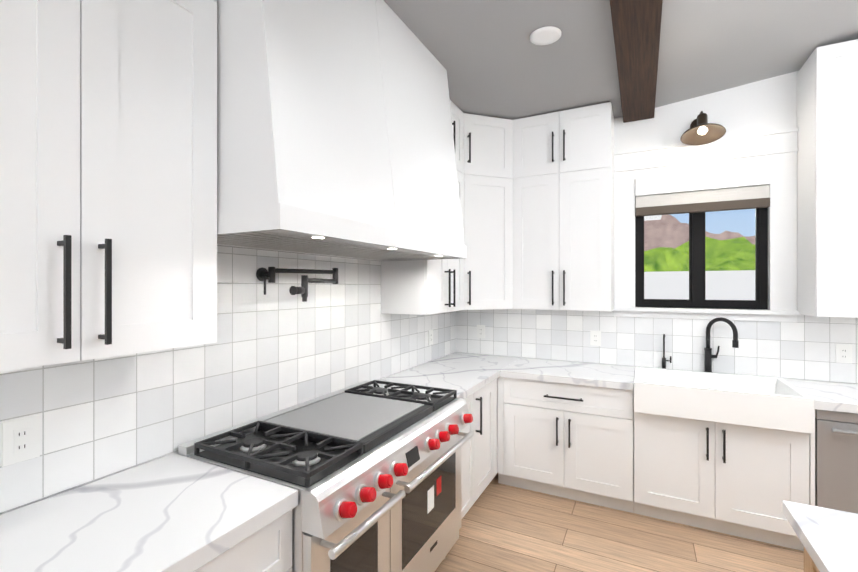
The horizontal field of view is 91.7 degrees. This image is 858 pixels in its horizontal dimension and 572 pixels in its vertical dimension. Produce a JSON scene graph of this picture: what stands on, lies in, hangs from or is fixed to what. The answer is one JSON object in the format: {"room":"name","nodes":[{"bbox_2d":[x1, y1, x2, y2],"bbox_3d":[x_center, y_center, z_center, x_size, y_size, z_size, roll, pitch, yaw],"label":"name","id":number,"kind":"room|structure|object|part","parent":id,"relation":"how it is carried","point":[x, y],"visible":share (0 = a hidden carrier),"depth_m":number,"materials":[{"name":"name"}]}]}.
{"room":"kitchen","nodes":[
{"label":"kitchen","id":0,"kind":"room"},
{"bbox_2d":[0,353,452,514],"bbox_3d":[-1.210,-0.240,1.331,0.120,3.600,6.440,0,0,27],"label":"wall","id":1,"kind":"structure","parent":0,"point":[131,467],"depth_m":1.39,"materials":[{"name":"white paint"}]},
{"bbox_2d":[0,0,216,370],"bbox_3d":[-1.037,-0.591,1.128,0.368,1.560,0.755,0,0,27],"label":"upper cabinet","id":2,"kind":"object","parent":1,"relation":"attached to","point":[108,178],"depth_m":1.09,"materials":[{"name":"white wood"}]},
{"bbox_2d":[0,246,455,513],"bbox_3d":[-0.879,0.372,1.836,0.008,1.148,5.000,0,0,27],"label":"wall tiles","id":3,"kind":"structure","parent":1,"relation":"attached to","point":[278,346],"depth_m":1.82,"materials":[{"name":"white tile"}]},
{"bbox_2d":[2,415,39,466],"bbox_3d":[-1.188,0.449,1.214,0.008,0.125,0.082,0,0,27],"label":"electrical outlet","id":4,"kind":"object","parent":3,"relation":"attached to","point":[21,440],"visible":1,"depth_m":1.21,"materials":[{"name":"white plastic"}]},
{"bbox_2d":[256,267,337,301],"bbox_3d":[-0.607,-0.013,2.044,0.286,0.165,0.412,0,0,27],"label":"pot filler","id":5,"kind":"object","parent":3,"relation":"attached to","point":[263,274],"visible":1,"depth_m":1.96,"materials":[{"name":"black metal"}]},
{"bbox_2d":[428,330,432,344],"bbox_3d":[0.016,0.440,3.568,0.008,0.125,0.082,0,0,27],"label":"electrical outlet","id":6,"kind":"object","parent":3,"relation":"attached to","point":[430,337],"visible":1,"depth_m":3.56,"materials":[{"name":"white plastic"}]},
{"bbox_2d":[217,0,466,260],"bbox_3d":[-0.395,-0.775,2.075,0.647,1.205,1.506,0,0,27],"label":"range hood","id":7,"kind":"object","parent":1,"relation":"attached to","point":[335,137],"visible":0.81,"depth_m":1.58,"materials":[{"name":"white paint"}]},
{"bbox_2d":[381,259,447,314],"bbox_3d":[-0.103,-0.590,2.955,0.368,1.560,0.318,0,0,27],"label":"upper cabinet","id":8,"kind":"object","parent":1,"relation":"attached to","point":[416,287],"depth_m":2.82,"materials":[{"name":"white wood"}]},
{"bbox_2d":[448,100,471,311],"bbox_3d":[0.081,-0.590,3.253,0.424,1.560,0.381,0,0,27],"label":"upper cabinet","id":9,"kind":"object","parent":1,"relation":"attached to","point":[459,270],"depth_m":3.27,"materials":[{"name":"white wood"}]},
{"bbox_2d":[384,0,622,119],"bbox_3d":[-0.471,-1.421,0.954,1.540,0.080,6.200,0,0,27],"label":"ceiling","id":10,"kind":"structure","parent":0,"point":[491,58],"depth_m":2.46,"materials":[{"name":"grey paint"}]},
{"bbox_2d":[530,26,560,44],"bbox_3d":[0.642,-1.376,2.294,0.170,0.006,0.170,0,0,27],"label":"recessed light","id":11,"kind":"object","parent":10,"relation":"in","point":[547,35],"visible":1,"depth_m":2.28,"materials":[{"name":"white plastic"}]},
{"bbox_2d":[610,0,662,122],"bbox_3d":[0.268,-1.396,0.576,0.220,0.140,6.196,0,0,27],"label":"ceiling beam","id":12,"kind":"structure","parent":10,"relation":"attached to","point":[636,24],"depth_m":2.36,"materials":[{"name":"brown wood"}]},
{"bbox_2d":[435,473,803,571],"bbox_3d":[1.159,1.589,0.119,5.500,0.060,6.500,0,0,27],"label":"floor","id":13,"kind":"structure","parent":0,"point":[505,528],"depth_m":2.52,"materials":[{"name":"brown wood"}]},
{"bbox_2d":[194,510,291,571],"bbox_3d":[-0.920,1.128,1.071,0.628,0.864,0.901,0,0,27],"label":"base cabinet","id":14,"kind":"object","parent":13,"relation":"on","point":[269,549],"depth_m":1.23,"materials":[{"name":"white wood"}]},
{"bbox_2d":[0,453,297,571],"bbox_3d":[-1.113,0.670,0.658,0.645,0.049,1.811,0,0,27],"label":"countertop","id":15,"kind":"structure","parent":14,"relation":"on","point":[173,512],"depth_m":1.15,"materials":[{"name":"stone"}]},
{"bbox_2d":[178,380,473,571],"bbox_3d":[-0.344,1.079,1.978,0.772,0.961,1.230,0,0,27],"label":"range","id":16,"kind":"object","parent":13,"relation":"on","point":[369,472],"visible":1,"depth_m":1.71,"materials":[{"name":"silver metal"}]},
{"bbox_2d":[461,391,477,519],"bbox_3d":[-0.068,1.128,2.738,0.628,0.864,0.368,0,0,27],"label":"base cabinet","id":17,"kind":"object","parent":13,"relation":"on","point":[469,451],"depth_m":2.71,"materials":[{"name":"white wood"}]},
{"bbox_2d":[478,381,493,497],"bbox_3d":[0.120,1.129,3.105,0.628,0.864,0.561,0,0,27],"label":"base cabinet","id":18,"kind":"object","parent":13,"relation":"on","point":[485,394],"depth_m":2.99,"materials":[{"name":"white wood"}]},
{"bbox_2d":[372,361,499,398],"bbox_3d":[0.059,0.671,2.946,0.647,0.049,0.851,0,0,27],"label":"countertop","id":19,"kind":"structure","parent":18,"relation":"on","point":[467,380],"depth_m":2.97,"materials":[{"name":"stone"}]},
{"bbox_2d":[433,353,857,413],"bbox_3d":[2.075,0.671,2.757,4.410,0.049,0.650,0,0,27],"label":"countertop","id":20,"kind":"structure","parent":18,"relation":"on","point":[829,396],"depth_m":3.04,"materials":[{"name":"stone"}]},
{"bbox_2d":[662,334,671,368],"bbox_3d":[1.812,0.505,3.176,0.073,0.278,0.111,0,0,27],"label":"tap","id":21,"kind":"object","parent":20,"relation":"on","point":[664,360],"visible":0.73,"depth_m":3.20,"materials":[{"name":"black metal"}]},
{"bbox_2d":[703,317,738,371],"bbox_3d":[2.102,0.435,3.004,0.193,0.419,0.170,0,0,27],"label":"gooseneck faucet","id":22,"kind":"object","parent":20,"relation":"on","point":[709,356],"visible":0.88,"depth_m":3.06,"materials":[{"name":"black metal"}]},
{"bbox_2d":[634,366,813,433],"bbox_3d":[1.882,0.728,2.792,0.900,0.195,0.607,0,0,27],"label":"farmhouse sink","id":23,"kind":"object","parent":20,"relation":"in","point":[777,403],"visible":1,"depth_m":2.58,"materials":[{"name":"white ceramic"}]},
{"bbox_2d":[502,377,633,512],"bbox_3d":[1.067,1.129,3.255,0.962,0.864,0.696,0,0,27],"label":"base cabinet","id":24,"kind":"object","parent":13,"relation":"on","point":[606,447],"depth_m":2.98,"materials":[{"name":"white wood"}]},
{"bbox_3d":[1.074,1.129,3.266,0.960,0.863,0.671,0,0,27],"label":"drawer","id":25,"kind":"part","parent":24,"relation":"part of","materials":[{"name":"white wood"}]},
{"bbox_2d":[634,409,814,550],"bbox_3d":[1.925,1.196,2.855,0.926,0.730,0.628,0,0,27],"label":"base cabinet","id":26,"kind":"object","parent":13,"relation":"on","point":[731,479],"depth_m":2.57,"materials":[{"name":"white wood"}]},
{"bbox_2d":[804,552,817,571],"bbox_3d":[1.725,1.121,0.409,1.875,0.877,0.838,0,0,27],"label":"base cabinet","id":27,"kind":"object","parent":13,"relation":"on","point":[808,567],"depth_m":1.16,"materials":[{"name":"brown wood"}]},
{"bbox_2d":[782,500,857,571],"bbox_3d":[1.424,0.663,-0.240,2.000,0.036,2.340,0,0,27],"label":"countertop","id":28,"kind":"structure","parent":27,"relation":"on","point":[829,537],"depth_m":1.09,"materials":[{"name":"white stone"}]},
{"bbox_2d":[815,409,857,513],"bbox_3d":[2.595,1.130,2.479,0.600,0.860,0.682,0,0,27],"label":"dishwasher","id":29,"kind":"object","parent":13,"relation":"on","point":[836,460],"visible":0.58,"depth_m":2.32,"materials":[{"name":"silver metal"}]},
{"bbox_2d":[455,71,851,383],"bbox_3d":[2.597,-0.240,2.933,5.200,3.600,0.120,0,0,27],"label":"wall","id":30,"kind":"structure","parent":0,"point":[768,104],"depth_m":3.07,"materials":[{"name":"white paint"}]},
{"bbox_2d":[472,114,511,309],"bbox_3d":[0.403,-0.590,3.607,0.676,1.560,0.676,0,0,27],"label":"upper cabinet","id":31,"kind":"object","parent":30,"relation":"attached to","point":[491,136],"depth_m":3.37,"materials":[{"name":"white wood"}]},
{"bbox_2d":[512,102,613,310],"bbox_3d":[1.062,-0.590,3.411,0.809,1.560,0.424,0,0,27],"label":"upper cabinet","id":32,"kind":"object","parent":30,"relation":"attached to","point":[563,161],"depth_m":3.24,"materials":[{"name":"white wood"}]},
{"bbox_2d":[456,309,857,383],"bbox_3d":[2.216,0.408,3.056,4.392,0.475,0.008,0,0,27],"label":"wall tiles","id":33,"kind":"structure","parent":30,"relation":"attached to","point":[802,347],"depth_m":3.23,"materials":[{"name":"white tile"}]},
{"bbox_2d":[477,325,484,337],"bbox_3d":[0.490,0.430,3.930,0.082,0.125,0.008,0,0,27],"label":"electrical outlet","id":34,"kind":"object","parent":33,"relation":"attached to","point":[480,331],"visible":1,"depth_m":3.93,"materials":[{"name":"white plastic"}]},
{"bbox_2d":[590,330,600,345],"bbox_3d":[1.389,0.435,3.470,0.082,0.125,0.008,0,0,27],"label":"electrical outlet","id":35,"kind":"object","parent":33,"relation":"attached to","point":[595,338],"visible":1,"depth_m":3.47,"materials":[{"name":"white plastic"}]},
{"bbox_2d":[835,344,851,363],"bbox_3d":[2.760,0.450,2.768,0.082,0.125,0.008,0,0,27],"label":"electrical outlet","id":36,"kind":"object","parent":33,"relation":"attached to","point":[843,353],"visible":1,"depth_m":2.77,"materials":[{"name":"white plastic"}]},
{"bbox_2d":[680,111,725,144],"bbox_3d":[1.954,-1.149,2.982,0.270,0.233,0.378,0,0,27],"label":"sconce","id":37,"kind":"object","parent":30,"relation":"attached to","point":[701,131],"visible":1,"depth_m":2.96,"materials":[{"name":"brown metal"}]},
{"bbox_2d":[612,127,800,321],"bbox_3d":[2.043,-0.419,3.167,1.180,1.338,0.140,0,0,27],"label":"window","id":38,"kind":"structure","parent":30,"relation":"in","point":[777,150],"depth_m":3.10,"materials":[{"name":"white wood"}]},
{"bbox_2d":[635,165,770,216],"bbox_3d":[2.034,-0.704,3.143,0.851,0.292,0.080,0,0,27],"label":"roman shade","id":39,"kind":"object","parent":38,"relation":"attached to","point":[755,195],"visible":1,"depth_m":3.10,"materials":[{"name":"fabric"}]},
{"bbox_2d":[797,39,857,317],"bbox_3d":[2.815,-0.640,2.546,0.780,1.660,0.368,0,0,27],"label":"upper cabinet","id":40,"kind":"object","parent":30,"relation":"attached to","point":[827,82],"depth_m":2.53,"materials":[{"name":"white wood"}]},
{"bbox_2d":[655,0,857,107],"bbox_3d":[1.897,-1.618,-0.257,3.540,0.434,6.200,0,0,27],"label":"ceiling","id":41,"kind":"structure","parent":0,"point":[706,47],"depth_m":2.45,"materials":[{"name":"grey paint"}]},
{"label":"outside","id":42,"kind":"structure","parent":0,"visible":0},
{"bbox_3d":[36.593,1.740,53.151,100.000,0.280,119.500,0,0,27],"label":"ground","id":43,"kind":"structure","parent":42,"visible":0},
{"bbox_2d":[644,215,754,250],"bbox_3d":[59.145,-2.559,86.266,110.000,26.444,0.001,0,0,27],"label":"mountain","id":44,"kind":"structure","parent":43,"relation":"on","point":[664,241],"depth_m":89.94,"materials":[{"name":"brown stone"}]},
{"bbox_2d":[644,270,754,299],"bbox_3d":[13.320,0.597,7.648,40.000,1.970,0.320,0,0,27],"label":"fence","id":45,"kind":"object","parent":43,"relation":"on","point":[724,278],"depth_m":10.65,"materials":[{"name":"white"}]},
{"bbox_2d":[644,237,754,271],"bbox_3d":[16.500,-0.355,13.865,40.000,4.659,11.246,0,0,27],"label":"trees","id":46,"kind":"object","parent":43,"relation":"on","point":[712,264],"depth_m":16.67,"materials":[{"name":"green plant"}]},
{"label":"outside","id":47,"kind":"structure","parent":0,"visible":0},
{"bbox_2d":[644,215,661,220],"bbox_3d":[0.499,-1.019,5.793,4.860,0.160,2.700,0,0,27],"label":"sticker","id":48,"kind":"object","parent":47,"point":[654,217],"depth_m":5.70,"materials":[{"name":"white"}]}
]}

